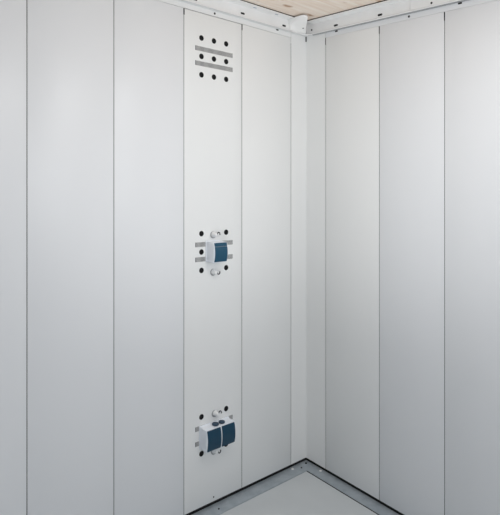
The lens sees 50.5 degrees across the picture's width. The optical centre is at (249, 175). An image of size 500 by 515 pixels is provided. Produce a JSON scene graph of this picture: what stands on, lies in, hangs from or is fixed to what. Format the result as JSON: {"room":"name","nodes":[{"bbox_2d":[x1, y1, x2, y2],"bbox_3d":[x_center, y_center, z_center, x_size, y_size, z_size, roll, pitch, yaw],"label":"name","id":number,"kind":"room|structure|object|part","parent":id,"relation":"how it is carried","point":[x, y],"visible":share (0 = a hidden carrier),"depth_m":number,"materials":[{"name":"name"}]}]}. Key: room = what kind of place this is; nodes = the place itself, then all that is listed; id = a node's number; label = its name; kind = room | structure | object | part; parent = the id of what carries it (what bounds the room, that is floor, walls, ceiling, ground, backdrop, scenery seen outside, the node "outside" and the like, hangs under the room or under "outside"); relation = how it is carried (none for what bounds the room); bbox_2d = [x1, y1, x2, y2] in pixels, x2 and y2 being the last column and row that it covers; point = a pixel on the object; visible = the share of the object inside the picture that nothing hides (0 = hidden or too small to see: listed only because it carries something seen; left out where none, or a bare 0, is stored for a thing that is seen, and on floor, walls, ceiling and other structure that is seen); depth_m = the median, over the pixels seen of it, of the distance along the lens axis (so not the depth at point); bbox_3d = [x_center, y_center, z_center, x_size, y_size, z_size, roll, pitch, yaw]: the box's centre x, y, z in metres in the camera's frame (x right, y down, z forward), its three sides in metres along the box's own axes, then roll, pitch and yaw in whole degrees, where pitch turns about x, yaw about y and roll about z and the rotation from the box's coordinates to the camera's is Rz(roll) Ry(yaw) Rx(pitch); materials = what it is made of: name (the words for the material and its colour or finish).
{"room":"storage shed","nodes":[
{"label":"storage shed","id":0,"kind":"room"},
{"bbox_2d":[0,0,290,514],"bbox_3d":[-0.587,0.306,1.925,2.380,2.280,0.051,0,0,-41],"label":"wall","id":1,"kind":"structure","parent":0,"point":[133,132],"depth_m":2.03,"materials":[{"name":"grey metal"}]},
{"bbox_3d":[-0.868,0.333,1.668,0.309,2.085,0.030,0,0,-41],"label":"wall panel","id":2,"kind":"part","parent":1,"relation":"part of","materials":[{"name":"grey paint"}]},
{"bbox_3d":[-0.632,0.341,1.873,0.310,2.086,0.030,0,0,-41],"label":"wall panel","id":3,"kind":"part","parent":1,"relation":"part of","materials":[{"name":"grey paint"}]},
{"bbox_3d":[-0.397,0.349,2.078,0.308,2.085,0.030,0,0,-41],"label":"wall panel","id":4,"kind":"part","parent":1,"relation":"part of","materials":[{"name":"grey paint"}]},
{"bbox_3d":[-0.162,0.357,2.282,0.308,2.084,0.028,0,0,-41],"label":"perforated panel","id":5,"kind":"part","parent":1,"relation":"part of","materials":[{"name":"white paint"}]},
{"bbox_2d":[206,231,227,275],"bbox_3d":[-0.139,0.334,2.243,0.077,0.190,0.064,0,0,-41],"label":"light switch","id":6,"kind":"object","parent":1,"relation":"attached to","point":[216,250],"visible":1,"depth_m":2.22,"materials":[{"name":"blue plastic"}]},
{"bbox_3d":[-0.157,0.321,2.264,0.077,0.092,0.006,0,0,-41],"label":"plate","id":7,"kind":"part","parent":6,"relation":"part of","materials":[{"name":"white plastic"}]},
{"bbox_3d":[-0.122,0.330,2.222,0.064,0.065,0.012,0,0,-41],"label":"flap lid","id":8,"kind":"part","parent":6,"relation":"part of","materials":[{"name":"blue plastic"}]},
{"bbox_2d":[199,410,235,454],"bbox_3d":[-0.135,1.100,2.249,0.158,0.190,0.060,0,0,-41],"label":"power socket","id":9,"kind":"object","parent":1,"relation":"attached to","point":[214,435],"visible":1,"depth_m":2.23,"materials":[{"name":"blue plastic"}]},
{"bbox_3d":[-0.152,1.099,2.268,0.158,0.099,0.006,0,0,-41],"label":"plate","id":10,"kind":"part","parent":9,"relation":"part of","materials":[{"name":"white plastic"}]},
{"bbox_3d":[-0.149,1.099,2.205,0.069,0.086,0.012,0,0,-41],"label":"flap lid","id":11,"kind":"part","parent":9,"relation":"part of","materials":[{"name":"blue plastic"}]},
{"bbox_3d":[-0.092,1.101,2.255,0.068,0.086,0.012,0,0,-41],"label":"flap lid","id":12,"kind":"part","parent":9,"relation":"part of","materials":[{"name":"blue plastic"}]},
{"bbox_2d":[178,0,311,35],"bbox_3d":[-0.570,-0.749,1.872,2.277,0.121,0.059,0,0,-41],"label":"trim","id":13,"kind":"structure","parent":1,"relation":"attached to","point":[241,9],"depth_m":2.38,"materials":[{"name":"white metal"}]},
{"bbox_2d":[186,458,306,514],"bbox_3d":[-0.563,1.389,1.889,2.310,0.083,0.093,0,0,-41],"label":"baseboard","id":14,"kind":"structure","parent":1,"relation":"attached to","point":[223,504],"depth_m":2.38,"materials":[{"name":"metal"}]},
{"bbox_3d":[0.072,0.364,2.488,0.310,2.086,0.030,0,0,-41],"label":"wall panel","id":15,"kind":"part","parent":1,"relation":"part of","materials":[{"name":"white paint"}]},
{"bbox_2d":[288,15,307,33],"bbox_3d":[0.262,-0.722,2.536,0.135,0.050,0.117,0,0,-41],"label":"bracket","id":16,"kind":"object","parent":1,"relation":"attached to","point":[297,24],"visible":1,"depth_m":2.53,"materials":[{"name":"white metal"}]},
{"bbox_2d":[220,471,376,514],"bbox_3d":[-0.054,1.438,0.865,2.950,0.170,2.350,0,0,-41],"label":"floor","id":17,"kind":"structure","parent":0,"point":[303,494],"depth_m":2.31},
{"bbox_2d":[244,0,383,19],"bbox_3d":[-0.054,-0.767,0.865,2.950,0.163,2.350,0,0,-41],"label":"ceiling","id":18,"kind":"structure","parent":0,"point":[313,9],"depth_m":2.35,"materials":[{"name":"brown wood"}]},
{"bbox_2d":[325,0,499,514],"bbox_3d":[1.044,0.369,1.812,0.050,2.288,2.334,0,0,-41],"label":"wall","id":19,"kind":"structure","parent":0,"point":[413,102],"depth_m":2.19,"materials":[{"name":"grey metal"}]},
{"bbox_2d":[291,33,325,468],"bbox_3d":[0.283,0.335,2.587,0.134,2.158,0.155,0,0,-41],"label":"trim","id":20,"kind":"structure","parent":19,"relation":"attached to","point":[308,53],"depth_m":2.60,"materials":[{"name":"white paint"}]},
{"bbox_3d":[0.476,0.380,2.447,0.030,2.086,0.305,0,0,-41],"label":"wall panel","id":21,"kind":"part","parent":19,"relation":"part of","materials":[{"name":"white paint"}]},
{"bbox_2d":[306,458,403,514],"bbox_3d":[1.007,1.450,1.787,0.094,0.091,2.296,0,0,-41],"label":"baseboard","id":22,"kind":"structure","parent":19,"relation":"attached to","point":[358,495],"depth_m":2.41,"materials":[{"name":"metal"}]},
{"bbox_2d":[306,0,467,35],"bbox_3d":[1.009,-0.689,1.774,0.059,0.129,2.274,0,0,-41],"label":"trim","id":23,"kind":"structure","parent":19,"relation":"attached to","point":[386,9],"depth_m":2.33,"materials":[{"name":"white paint"},{"name":"metal"}]},
{"bbox_3d":[0.719,-0.701,2.122,0.005,0.049,0.172,0,0,-41],"label":"splice plate","id":24,"kind":"part","parent":23,"relation":"part of","materials":[{"name":"white metal"}]},
{"bbox_3d":[0.678,0.389,2.216,0.030,2.086,0.303,0,0,-41],"label":"wall panel","id":25,"kind":"part","parent":19,"relation":"part of","materials":[{"name":"grey paint"}]},
{"bbox_3d":[0.879,0.397,1.985,0.030,2.086,0.304,0,0,-41],"label":"wall panel","id":26,"kind":"part","parent":19,"relation":"part of","materials":[{"name":"grey paint"}]}
]}

